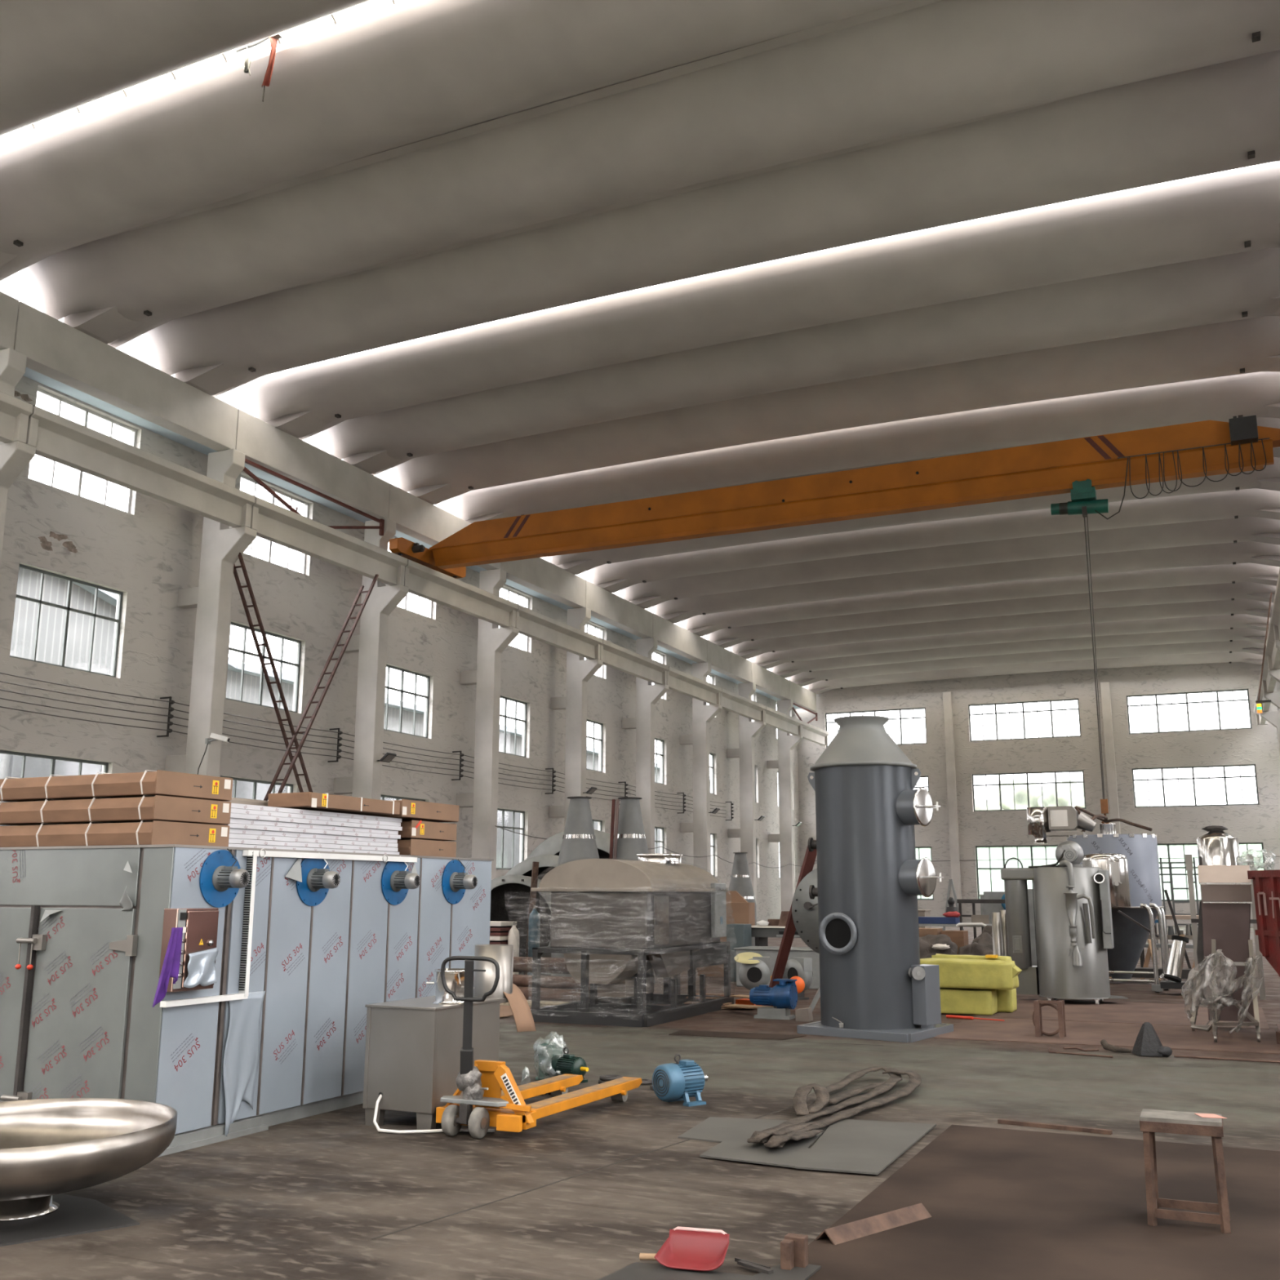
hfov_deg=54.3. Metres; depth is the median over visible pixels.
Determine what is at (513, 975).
pipe
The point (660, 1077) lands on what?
grille
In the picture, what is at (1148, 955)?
wooden board
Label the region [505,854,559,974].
ring
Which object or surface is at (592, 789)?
lamp
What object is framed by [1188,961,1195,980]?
wooden board
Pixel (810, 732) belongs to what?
beam
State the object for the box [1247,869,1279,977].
red skip
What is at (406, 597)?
window
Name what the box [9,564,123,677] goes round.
window
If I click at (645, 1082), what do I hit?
ring
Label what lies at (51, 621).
windows
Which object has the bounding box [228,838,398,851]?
wall panel
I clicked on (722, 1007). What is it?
cardboard piece
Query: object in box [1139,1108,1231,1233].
stool
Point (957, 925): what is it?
bar
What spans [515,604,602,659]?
beam
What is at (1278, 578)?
beam
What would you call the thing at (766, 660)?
ceiling
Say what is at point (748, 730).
column
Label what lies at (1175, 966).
pipe
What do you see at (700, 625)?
ceiling
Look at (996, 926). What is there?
tube
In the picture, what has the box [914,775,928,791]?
window
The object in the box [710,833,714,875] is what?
window
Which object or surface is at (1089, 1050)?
rod
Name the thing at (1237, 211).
ceiling
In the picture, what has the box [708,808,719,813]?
lamp
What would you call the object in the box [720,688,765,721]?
beam
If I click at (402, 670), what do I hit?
window
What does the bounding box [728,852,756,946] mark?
cone
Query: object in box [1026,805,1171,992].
vessel
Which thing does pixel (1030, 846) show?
window
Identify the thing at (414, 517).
beam
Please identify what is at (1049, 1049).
rod
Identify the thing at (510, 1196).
trim
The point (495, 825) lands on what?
cable
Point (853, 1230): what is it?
iron
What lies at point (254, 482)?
window
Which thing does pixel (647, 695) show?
column
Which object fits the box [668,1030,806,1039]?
floor plate
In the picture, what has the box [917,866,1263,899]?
window
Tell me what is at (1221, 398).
ceiling
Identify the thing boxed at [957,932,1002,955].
heap
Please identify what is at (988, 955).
tape roll
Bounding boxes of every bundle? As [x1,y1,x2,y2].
[489,920,516,926]
[489,926,511,931]
[489,931,508,935]
[489,935,507,940]
[489,940,507,944]
[1235,848,1275,870]
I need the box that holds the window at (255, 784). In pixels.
[220,775,293,799]
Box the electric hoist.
[1050,457,1128,823]
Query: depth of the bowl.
23.13 m
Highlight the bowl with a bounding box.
[756,920,768,925]
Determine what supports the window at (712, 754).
in the wall at (148, 553)
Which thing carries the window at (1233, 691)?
in the wall at (1258, 745)
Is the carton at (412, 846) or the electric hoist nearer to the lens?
the carton at (412, 846)
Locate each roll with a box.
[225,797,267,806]
[985,954,998,958]
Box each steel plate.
[598,1262,821,1279]
[678,1116,831,1147]
[699,1139,810,1168]
[795,1119,936,1174]
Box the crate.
[918,909,931,928]
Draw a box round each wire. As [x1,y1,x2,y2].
[0,672,725,804]
[0,680,725,807]
[0,688,725,810]
[0,697,724,813]
[0,706,723,817]
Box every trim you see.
[370,1195,511,1239]
[511,1088,847,1196]
[663,1035,883,1045]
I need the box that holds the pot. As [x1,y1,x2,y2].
[1066,945,1084,966]
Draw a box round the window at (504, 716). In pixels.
[498,695,526,757]
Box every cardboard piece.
[684,1001,732,1004]
[686,995,720,999]
[687,993,733,995]
[721,1007,754,1008]
[724,1004,774,1008]
[729,994,749,998]
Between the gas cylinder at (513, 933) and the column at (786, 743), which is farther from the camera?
the column at (786, 743)
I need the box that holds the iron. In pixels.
[814,1203,932,1244]
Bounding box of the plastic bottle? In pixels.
[521,1066,528,1080]
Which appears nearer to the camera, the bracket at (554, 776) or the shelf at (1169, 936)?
the shelf at (1169, 936)
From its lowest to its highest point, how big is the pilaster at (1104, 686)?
12.300 m
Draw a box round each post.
[523,861,538,974]
[1164,889,1191,968]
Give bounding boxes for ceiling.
[0,0,370,135]
[0,0,1279,396]
[244,160,1279,504]
[452,371,1279,574]
[586,488,1279,623]
[681,562,1279,658]
[751,613,1270,686]
[804,651,1262,693]
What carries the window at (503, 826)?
in the wall at (148, 553)
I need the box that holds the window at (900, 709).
[825,707,926,747]
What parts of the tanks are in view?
inspection plate, blower casing, blower motor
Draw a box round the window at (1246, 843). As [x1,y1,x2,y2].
[1157,842,1265,901]
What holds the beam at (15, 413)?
on the column
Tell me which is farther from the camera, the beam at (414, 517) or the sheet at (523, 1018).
the beam at (414, 517)
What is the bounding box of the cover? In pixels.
[1132,1022,1172,1057]
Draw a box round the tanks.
[1000,840,1128,1004]
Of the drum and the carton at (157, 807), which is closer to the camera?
the carton at (157, 807)
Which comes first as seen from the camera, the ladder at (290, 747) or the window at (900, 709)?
the ladder at (290, 747)
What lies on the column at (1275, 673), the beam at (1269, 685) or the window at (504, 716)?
the beam at (1269, 685)
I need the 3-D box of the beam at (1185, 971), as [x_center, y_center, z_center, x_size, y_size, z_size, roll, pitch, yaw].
[9.370,6.024,22.567,2.900,0.160,0.400,-5,-13,24]
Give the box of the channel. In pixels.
[766,844,817,1006]
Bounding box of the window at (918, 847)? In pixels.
[915,846,933,900]
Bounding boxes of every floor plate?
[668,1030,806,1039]
[807,1124,1279,1279]
[933,1017,1279,1053]
[972,997,1269,1029]
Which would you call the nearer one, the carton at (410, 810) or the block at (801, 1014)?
the carton at (410, 810)
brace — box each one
[243,458,384,535]
[791,702,817,724]
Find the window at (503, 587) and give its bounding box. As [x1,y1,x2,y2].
[502,586,528,652]
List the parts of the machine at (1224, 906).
leg, leg, leg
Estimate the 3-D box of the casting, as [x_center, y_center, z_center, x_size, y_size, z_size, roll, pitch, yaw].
[2.843,5.170,23.132,1.000,0.270,0.420,-5,-13,24]
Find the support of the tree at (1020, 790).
on the ground
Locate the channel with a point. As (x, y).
(810, 857)
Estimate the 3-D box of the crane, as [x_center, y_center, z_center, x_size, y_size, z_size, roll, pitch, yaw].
[4.182,-3.185,30.552,22.510,1.610,3.400,-5,-13,24]
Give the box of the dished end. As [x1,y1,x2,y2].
[0,1097,177,1222]
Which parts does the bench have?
leg, leg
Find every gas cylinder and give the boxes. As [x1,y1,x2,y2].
[507,921,519,974]
[527,905,540,975]
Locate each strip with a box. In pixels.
[262,36,278,102]
[604,799,615,949]
[608,799,619,949]
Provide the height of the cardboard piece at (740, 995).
0.018 m
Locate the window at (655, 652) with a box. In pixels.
[653,651,663,698]
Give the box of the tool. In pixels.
[946,1014,1004,1021]
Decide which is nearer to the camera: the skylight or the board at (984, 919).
the skylight
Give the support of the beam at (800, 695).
on the column at (786, 743)
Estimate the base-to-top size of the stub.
0.126 m
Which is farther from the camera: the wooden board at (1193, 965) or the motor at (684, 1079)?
the wooden board at (1193, 965)
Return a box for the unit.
[362,944,513,1129]
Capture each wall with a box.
[0,269,800,921]
[796,662,1279,927]
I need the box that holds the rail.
[25,401,240,490]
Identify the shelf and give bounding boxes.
[1143,942,1193,948]
[1147,933,1192,939]
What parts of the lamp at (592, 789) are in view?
lamp glass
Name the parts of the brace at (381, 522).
gusset plate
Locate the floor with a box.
[0,925,1279,1279]
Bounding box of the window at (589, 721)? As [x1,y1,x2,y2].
[586,719,602,772]
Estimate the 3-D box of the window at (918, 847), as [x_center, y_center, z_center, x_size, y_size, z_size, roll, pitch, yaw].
[13.137,12.739,68.082,5.700,2.820,0.050,-5,-13,24]
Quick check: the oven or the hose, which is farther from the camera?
the hose
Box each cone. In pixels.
[551,796,599,977]
[608,796,654,983]
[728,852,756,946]
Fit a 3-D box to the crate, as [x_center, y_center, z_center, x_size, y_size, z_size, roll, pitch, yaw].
[7.343,7.832,33.519,0.860,1.140,0.760,-5,-13,24]
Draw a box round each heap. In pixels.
[919,933,957,959]
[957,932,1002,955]
[971,925,1001,943]
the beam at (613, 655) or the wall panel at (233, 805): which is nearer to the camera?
the wall panel at (233, 805)
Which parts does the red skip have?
waist rail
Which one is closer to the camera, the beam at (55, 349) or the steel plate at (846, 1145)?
the steel plate at (846, 1145)
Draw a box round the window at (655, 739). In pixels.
[654,737,663,784]
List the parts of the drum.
post, post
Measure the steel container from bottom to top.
0.645 m
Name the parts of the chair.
leg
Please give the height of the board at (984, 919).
0.170 m
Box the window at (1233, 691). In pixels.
[1126,688,1252,733]
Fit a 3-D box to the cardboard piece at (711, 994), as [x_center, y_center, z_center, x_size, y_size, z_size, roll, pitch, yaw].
[1.024,5.140,18.084,0.640,0.018,0.240,2,-12,-7]
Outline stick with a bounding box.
[997,1118,1112,1134]
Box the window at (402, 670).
[383,664,430,737]
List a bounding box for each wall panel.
[222,822,400,839]
[228,833,397,847]
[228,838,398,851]
[229,828,397,843]
[230,813,402,831]
[230,817,398,835]
[231,803,401,822]
[231,808,400,826]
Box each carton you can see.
[0,769,232,802]
[0,795,231,826]
[0,820,229,847]
[267,791,399,815]
[372,799,459,822]
[395,839,456,857]
[397,819,457,840]
[697,890,755,977]
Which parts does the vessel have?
head spout, housing door, polished tank, leg, leg, leg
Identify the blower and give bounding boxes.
[733,951,769,999]
[782,957,813,999]
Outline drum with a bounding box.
[1184,825,1266,999]
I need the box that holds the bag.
[942,911,959,917]
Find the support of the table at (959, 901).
on the floor
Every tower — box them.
[796,715,953,1042]
[1155,857,1199,950]
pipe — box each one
[512,956,569,973]
[512,974,573,978]
[512,976,589,990]
[517,986,589,991]
[518,986,601,997]
[520,988,599,1001]
[1164,935,1189,982]
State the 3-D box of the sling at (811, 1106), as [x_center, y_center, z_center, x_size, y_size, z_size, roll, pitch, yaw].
[1.481,3.406,9.261,0.666,0.160,3.550,-5,-13,24]
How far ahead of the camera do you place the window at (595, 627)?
48.88 m
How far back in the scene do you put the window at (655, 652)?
54.38 m
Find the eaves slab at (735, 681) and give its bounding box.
[728,679,773,697]
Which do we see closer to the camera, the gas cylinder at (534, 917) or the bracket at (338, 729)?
the gas cylinder at (534, 917)
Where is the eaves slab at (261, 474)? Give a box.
[194,447,361,516]
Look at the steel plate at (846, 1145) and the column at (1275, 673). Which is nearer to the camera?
the steel plate at (846, 1145)
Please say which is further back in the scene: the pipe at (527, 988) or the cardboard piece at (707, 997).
the pipe at (527, 988)
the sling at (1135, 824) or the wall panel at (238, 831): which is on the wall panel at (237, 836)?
the wall panel at (238, 831)
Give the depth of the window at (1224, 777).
62.35 m
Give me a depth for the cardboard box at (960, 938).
24.34 m
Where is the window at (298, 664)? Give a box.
[225,622,301,712]
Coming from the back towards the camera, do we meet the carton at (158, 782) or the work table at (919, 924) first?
the work table at (919, 924)
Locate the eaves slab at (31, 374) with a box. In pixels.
[23,367,207,449]
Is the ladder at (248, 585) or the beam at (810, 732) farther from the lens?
the beam at (810, 732)
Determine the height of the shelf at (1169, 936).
0.080 m
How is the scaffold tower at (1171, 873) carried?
on the floor
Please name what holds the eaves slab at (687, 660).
attached to the wall at (148, 553)
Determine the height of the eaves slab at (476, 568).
0.110 m
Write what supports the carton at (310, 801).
on the wall panel at (233, 805)
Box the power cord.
[373,1093,494,1133]
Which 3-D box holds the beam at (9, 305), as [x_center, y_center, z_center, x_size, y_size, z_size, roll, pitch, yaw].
[-13.300,-6.507,21.190,0.420,1.040,5.950,-5,-13,24]
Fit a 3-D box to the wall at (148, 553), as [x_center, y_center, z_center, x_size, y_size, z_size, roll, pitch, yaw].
[-7.194,1.641,36.271,0.300,14.900,77.300,-5,-13,24]
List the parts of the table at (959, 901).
leg, leg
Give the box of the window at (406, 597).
[398,594,432,618]
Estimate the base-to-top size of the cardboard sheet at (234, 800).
0.205 m
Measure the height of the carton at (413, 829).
0.162 m
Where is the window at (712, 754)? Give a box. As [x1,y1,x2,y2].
[709,752,713,794]
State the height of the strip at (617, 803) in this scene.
3.243 m
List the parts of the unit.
corner trim, casing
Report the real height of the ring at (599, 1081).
0.028 m
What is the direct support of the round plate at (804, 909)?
on the floor
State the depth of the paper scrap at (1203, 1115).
6.21 m
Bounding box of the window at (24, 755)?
[0,750,108,777]
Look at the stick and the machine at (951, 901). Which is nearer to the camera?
the stick
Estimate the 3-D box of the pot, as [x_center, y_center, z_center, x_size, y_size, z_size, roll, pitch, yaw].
[6.329,4.582,18.107,0.249,0.290,0.150,-5,-13,24]
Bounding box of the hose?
[1100,1039,1132,1053]
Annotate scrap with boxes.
[735,998,762,1005]
[1168,925,1174,934]
[1176,929,1183,935]
[1186,924,1192,935]
[1195,1113,1226,1118]
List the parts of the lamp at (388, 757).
lamp glass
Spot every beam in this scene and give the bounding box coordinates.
[0,291,18,350]
[0,391,32,444]
[13,301,238,451]
[26,405,255,528]
[235,408,389,519]
[250,497,407,586]
[388,484,500,569]
[403,559,518,627]
[500,557,585,608]
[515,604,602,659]
[585,580,653,638]
[600,639,668,684]
[653,613,706,662]
[666,666,721,704]
[706,640,751,683]
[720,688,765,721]
[751,662,789,699]
[764,706,803,735]
[789,680,816,711]
[801,721,829,745]
[1108,967,1195,979]
[1253,698,1267,724]
[1256,675,1271,711]
[1260,654,1276,693]
[1265,622,1279,670]
[1270,581,1279,640]
[1275,1031,1279,1044]
[1277,568,1279,584]
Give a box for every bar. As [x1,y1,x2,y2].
[734,1257,773,1274]
[955,922,986,927]
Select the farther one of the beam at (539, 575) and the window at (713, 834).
the window at (713, 834)
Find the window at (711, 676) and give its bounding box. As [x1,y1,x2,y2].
[706,674,712,705]
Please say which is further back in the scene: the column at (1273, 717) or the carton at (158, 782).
the column at (1273, 717)
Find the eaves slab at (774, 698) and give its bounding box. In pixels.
[767,696,800,708]
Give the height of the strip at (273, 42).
1.041 m
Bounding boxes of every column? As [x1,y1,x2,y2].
[0,347,35,564]
[164,448,257,777]
[333,518,408,799]
[456,568,519,879]
[548,607,603,829]
[622,637,668,853]
[680,662,722,872]
[727,682,766,925]
[766,699,803,911]
[1259,680,1279,759]
[1263,692,1279,708]
[1268,668,1279,682]
[1275,640,1279,649]
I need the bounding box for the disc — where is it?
[790,976,804,993]
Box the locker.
[978,894,984,915]
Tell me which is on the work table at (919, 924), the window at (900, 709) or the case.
the case
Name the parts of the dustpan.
handle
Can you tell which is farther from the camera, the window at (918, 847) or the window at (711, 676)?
the window at (918, 847)
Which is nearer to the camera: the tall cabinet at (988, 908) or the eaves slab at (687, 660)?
the tall cabinet at (988, 908)
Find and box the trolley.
[1160,980,1196,989]
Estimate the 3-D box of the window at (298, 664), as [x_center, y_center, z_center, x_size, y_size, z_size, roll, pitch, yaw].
[-9.490,0.729,31.346,0.050,1.930,2.760,-5,-13,24]
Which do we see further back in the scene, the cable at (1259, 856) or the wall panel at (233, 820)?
the cable at (1259, 856)
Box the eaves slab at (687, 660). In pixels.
[680,658,733,679]
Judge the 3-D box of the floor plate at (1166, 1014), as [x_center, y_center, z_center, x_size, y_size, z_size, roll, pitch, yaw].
[6.624,5.095,17.108,3.500,0.010,3.350,-5,-13,24]
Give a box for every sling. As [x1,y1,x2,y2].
[746,1066,921,1147]
[1074,805,1104,822]
[1080,814,1107,831]
[1104,817,1152,831]
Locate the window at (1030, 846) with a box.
[975,844,1057,899]
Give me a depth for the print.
8.31 m
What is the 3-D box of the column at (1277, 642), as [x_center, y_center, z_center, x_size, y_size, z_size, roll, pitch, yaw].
[21.650,3.769,39.660,1.920,11.600,0.400,-5,-13,24]
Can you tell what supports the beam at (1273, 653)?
on the column at (1277, 642)
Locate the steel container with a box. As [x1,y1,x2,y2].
[733,946,820,989]
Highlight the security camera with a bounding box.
[197,733,230,774]
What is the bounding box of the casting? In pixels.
[768,911,789,926]
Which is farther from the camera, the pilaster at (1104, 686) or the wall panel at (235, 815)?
the pilaster at (1104, 686)
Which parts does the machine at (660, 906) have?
post, post, leg, frame, frame, leg, post, leg, polished door, leg, short post, post, leg, short post, control panel, post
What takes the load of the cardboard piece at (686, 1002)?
on the cardboard piece
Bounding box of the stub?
[780,1232,808,1270]
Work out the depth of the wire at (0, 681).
30.28 m
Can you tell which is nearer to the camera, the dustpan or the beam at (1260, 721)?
the dustpan
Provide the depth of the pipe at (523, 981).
18.73 m
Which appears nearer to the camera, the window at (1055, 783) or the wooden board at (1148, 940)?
the wooden board at (1148, 940)
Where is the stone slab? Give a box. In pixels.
[500,1000,573,1007]
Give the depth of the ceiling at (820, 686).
65.26 m
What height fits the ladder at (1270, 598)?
3.930 m
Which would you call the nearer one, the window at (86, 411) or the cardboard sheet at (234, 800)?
the cardboard sheet at (234, 800)
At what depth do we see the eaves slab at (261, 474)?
32.48 m
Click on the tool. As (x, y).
(947, 1015)
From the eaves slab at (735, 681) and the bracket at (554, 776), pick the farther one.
the eaves slab at (735, 681)
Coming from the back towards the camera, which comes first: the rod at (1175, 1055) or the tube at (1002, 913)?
the tube at (1002, 913)
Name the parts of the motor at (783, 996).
motor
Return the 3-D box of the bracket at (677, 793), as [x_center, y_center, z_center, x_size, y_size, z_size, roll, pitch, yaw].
[1.809,7.114,54.444,0.400,0.900,0.100,-5,-13,24]
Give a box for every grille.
[653,1069,669,1096]
[1065,850,1073,858]
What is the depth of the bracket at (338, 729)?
33.08 m
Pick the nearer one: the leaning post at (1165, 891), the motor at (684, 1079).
the motor at (684, 1079)
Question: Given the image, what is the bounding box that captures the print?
[502,1075,518,1104]
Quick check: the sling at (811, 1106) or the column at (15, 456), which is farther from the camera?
the column at (15, 456)
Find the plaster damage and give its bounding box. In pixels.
[13,391,77,553]
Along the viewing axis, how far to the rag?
7.68 m
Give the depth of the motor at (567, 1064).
10.63 m
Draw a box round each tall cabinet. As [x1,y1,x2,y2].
[983,891,1004,924]
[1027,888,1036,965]
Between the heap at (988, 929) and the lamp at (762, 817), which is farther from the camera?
the lamp at (762, 817)
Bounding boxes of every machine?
[489,874,551,974]
[530,853,733,1027]
[946,897,957,912]
[1190,865,1260,1042]
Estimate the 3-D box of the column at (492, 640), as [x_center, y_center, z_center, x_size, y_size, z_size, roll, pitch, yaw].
[-4.759,3.498,38.619,1.920,11.600,0.400,-5,-13,24]
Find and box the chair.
[1154,919,1162,968]
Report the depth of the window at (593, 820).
47.74 m
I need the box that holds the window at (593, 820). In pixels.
[592,819,601,831]
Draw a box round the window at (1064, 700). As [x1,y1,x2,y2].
[968,698,1080,741]
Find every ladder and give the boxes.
[233,552,312,792]
[263,573,378,800]
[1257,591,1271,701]
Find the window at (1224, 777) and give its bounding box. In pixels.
[1131,764,1259,807]
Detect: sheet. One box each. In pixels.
[0,1193,139,1246]
[235,31,282,75]
[499,1004,530,1017]
[502,983,536,1031]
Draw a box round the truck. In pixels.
[435,955,642,1138]
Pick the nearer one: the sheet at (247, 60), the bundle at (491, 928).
the sheet at (247, 60)
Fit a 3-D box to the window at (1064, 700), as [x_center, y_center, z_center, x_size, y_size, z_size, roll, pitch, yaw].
[20.433,4.291,66.399,5.700,2.010,0.050,-5,-13,24]
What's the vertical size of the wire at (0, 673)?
0.083 m
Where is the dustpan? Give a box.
[639,1226,729,1271]
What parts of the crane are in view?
travel motor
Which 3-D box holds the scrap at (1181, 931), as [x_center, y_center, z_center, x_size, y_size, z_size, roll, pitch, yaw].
[10.476,5.675,24.198,0.120,0.096,0.200,-5,-13,24]
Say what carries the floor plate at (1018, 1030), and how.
on the floor
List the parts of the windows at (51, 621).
dark panel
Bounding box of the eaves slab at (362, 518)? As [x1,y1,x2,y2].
[350,515,476,566]
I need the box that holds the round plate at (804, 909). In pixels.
[791,868,820,1011]
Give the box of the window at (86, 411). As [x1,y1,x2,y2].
[29,387,137,513]
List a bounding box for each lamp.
[377,752,396,762]
[582,786,596,794]
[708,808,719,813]
[754,815,764,821]
[1255,699,1271,712]
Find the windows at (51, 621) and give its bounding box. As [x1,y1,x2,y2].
[0,567,711,873]
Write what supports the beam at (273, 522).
on the column at (221, 544)
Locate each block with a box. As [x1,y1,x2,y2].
[795,1007,813,1022]
[920,958,1022,990]
[933,953,1009,961]
[939,987,997,1015]
[995,988,1017,1012]
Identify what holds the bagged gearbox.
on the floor
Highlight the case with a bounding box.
[918,916,959,924]
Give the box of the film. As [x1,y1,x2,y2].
[1182,949,1262,1033]
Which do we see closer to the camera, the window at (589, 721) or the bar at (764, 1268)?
the bar at (764, 1268)
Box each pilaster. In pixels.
[942,692,962,915]
[1100,681,1120,834]
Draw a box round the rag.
[151,927,182,1007]
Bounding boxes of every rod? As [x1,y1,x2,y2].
[1048,1048,1113,1057]
[1062,1046,1098,1051]
[1173,1054,1279,1062]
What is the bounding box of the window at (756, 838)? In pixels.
[755,838,756,870]
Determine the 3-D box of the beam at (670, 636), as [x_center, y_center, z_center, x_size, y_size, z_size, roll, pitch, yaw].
[1.569,-0.028,53.127,0.420,1.040,5.950,-5,-13,24]
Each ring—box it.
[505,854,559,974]
[526,829,610,858]
[598,1079,608,1084]
[600,1074,622,1080]
[640,1078,652,1084]
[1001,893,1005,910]
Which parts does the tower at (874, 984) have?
frame, hatch lid, tank, hatch lid, clamp handle, clamp handle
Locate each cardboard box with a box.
[918,928,942,937]
[940,930,968,954]
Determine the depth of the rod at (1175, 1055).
12.17 m
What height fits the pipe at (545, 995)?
0.170 m
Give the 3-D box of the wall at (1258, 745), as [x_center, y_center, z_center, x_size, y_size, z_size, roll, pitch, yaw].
[20.649,7.627,65.611,26.100,14.900,0.300,-5,-13,24]
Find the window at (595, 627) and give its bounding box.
[586,622,603,678]
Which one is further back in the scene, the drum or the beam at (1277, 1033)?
the drum
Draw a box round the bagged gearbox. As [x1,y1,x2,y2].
[533,1031,564,1080]
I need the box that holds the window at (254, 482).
[240,474,309,574]
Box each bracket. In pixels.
[156,696,174,737]
[327,728,342,762]
[451,751,463,780]
[545,768,555,794]
[617,782,627,796]
[676,792,685,813]
[725,801,733,820]
[1032,999,1066,1038]
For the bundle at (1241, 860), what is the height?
0.325 m
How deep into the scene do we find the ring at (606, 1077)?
10.57 m
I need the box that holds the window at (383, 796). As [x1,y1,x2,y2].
[380,795,425,801]
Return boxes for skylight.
[0,0,404,140]
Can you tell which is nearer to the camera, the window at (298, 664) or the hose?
the hose
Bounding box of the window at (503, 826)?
[496,808,524,869]
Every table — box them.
[751,924,800,946]
[918,923,991,931]
[956,898,1004,938]
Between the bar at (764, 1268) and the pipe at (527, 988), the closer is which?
the bar at (764, 1268)
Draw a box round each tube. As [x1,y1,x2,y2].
[991,912,1002,955]
[1000,910,1007,955]
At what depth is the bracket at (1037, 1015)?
14.08 m
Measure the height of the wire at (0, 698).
0.083 m
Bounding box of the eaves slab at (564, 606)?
[554,604,631,635]
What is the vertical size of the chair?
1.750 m
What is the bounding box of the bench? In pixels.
[1139,915,1199,967]
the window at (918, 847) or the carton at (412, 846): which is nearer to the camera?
the carton at (412, 846)
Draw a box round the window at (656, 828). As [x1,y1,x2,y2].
[654,826,663,853]
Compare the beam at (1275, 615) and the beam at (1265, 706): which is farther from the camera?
the beam at (1265, 706)
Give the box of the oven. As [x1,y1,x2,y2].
[0,843,493,1157]
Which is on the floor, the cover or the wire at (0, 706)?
the cover
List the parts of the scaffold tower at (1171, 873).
rail, rail, rail, rail, rail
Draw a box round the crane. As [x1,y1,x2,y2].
[389,415,1279,578]
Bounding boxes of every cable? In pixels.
[494,825,816,867]
[814,856,1279,861]
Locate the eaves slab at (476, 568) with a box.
[466,565,563,604]
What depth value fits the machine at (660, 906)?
15.93 m
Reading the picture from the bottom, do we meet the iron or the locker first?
the iron
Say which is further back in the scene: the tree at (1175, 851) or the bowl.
the tree at (1175, 851)
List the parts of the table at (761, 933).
leg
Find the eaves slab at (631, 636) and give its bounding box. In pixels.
[624,634,688,659]
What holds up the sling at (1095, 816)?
attached to the vessel
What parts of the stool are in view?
leg, leg, plate, frame, leg, leg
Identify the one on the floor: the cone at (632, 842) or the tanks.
the cone at (632, 842)
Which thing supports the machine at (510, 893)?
on the floor
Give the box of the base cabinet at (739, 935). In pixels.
[726,924,751,982]
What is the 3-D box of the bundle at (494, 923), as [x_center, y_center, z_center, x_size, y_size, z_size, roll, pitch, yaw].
[-3.141,5.312,23.388,1.580,0.075,0.580,-5,-13,24]
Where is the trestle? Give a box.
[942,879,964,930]
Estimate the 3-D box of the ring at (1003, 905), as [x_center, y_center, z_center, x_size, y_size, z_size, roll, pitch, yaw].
[8.073,5.692,27.102,0.440,0.440,0.050,-5,-13,24]
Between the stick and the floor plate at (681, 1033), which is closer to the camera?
the stick
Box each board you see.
[971,915,989,924]
[1140,946,1151,979]
[1147,938,1160,980]
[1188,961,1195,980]
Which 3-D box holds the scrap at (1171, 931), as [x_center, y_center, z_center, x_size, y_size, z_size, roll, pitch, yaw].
[10.331,5.651,24.270,0.120,0.171,0.117,-5,-13,24]
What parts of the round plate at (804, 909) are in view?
support leg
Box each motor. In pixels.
[551,1047,588,1083]
[652,1053,707,1106]
[749,978,797,1019]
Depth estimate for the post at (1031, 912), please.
26.88 m
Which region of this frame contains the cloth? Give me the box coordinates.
[931,943,950,950]
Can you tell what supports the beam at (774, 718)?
on the column at (748, 730)
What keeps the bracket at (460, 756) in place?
attached to the wall at (148, 553)
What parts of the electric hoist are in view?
motor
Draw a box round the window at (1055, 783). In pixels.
[972,770,1086,811]
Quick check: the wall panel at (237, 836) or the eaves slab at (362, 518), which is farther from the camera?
the eaves slab at (362, 518)
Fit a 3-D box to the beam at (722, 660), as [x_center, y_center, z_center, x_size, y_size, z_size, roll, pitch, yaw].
[4.048,1.052,58.450,0.420,1.040,5.950,-5,-13,24]
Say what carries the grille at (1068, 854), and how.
attached to the tanks
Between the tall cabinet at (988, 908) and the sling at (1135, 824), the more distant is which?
the tall cabinet at (988, 908)
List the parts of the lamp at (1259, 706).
lamp arm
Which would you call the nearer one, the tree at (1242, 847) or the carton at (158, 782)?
the carton at (158, 782)
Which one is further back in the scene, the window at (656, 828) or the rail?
the window at (656, 828)
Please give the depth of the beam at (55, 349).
26.05 m
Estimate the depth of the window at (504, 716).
42.53 m
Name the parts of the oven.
door, red knob, pull rod, door bolt rod, red knob, pull rod, header panel, door, corner panel, panel, control box door, fan plate, fan motor, panel, rail, panel, fan plate, wall panel, fan motor, panel, panel, fan plate, fan motor, panel, panel, fan plate, fan motor, panel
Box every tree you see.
[915,848,931,860]
[974,798,1013,870]
[986,777,1058,867]
[1037,779,1084,864]
[1135,795,1147,806]
[1157,844,1198,870]
[1239,844,1263,869]

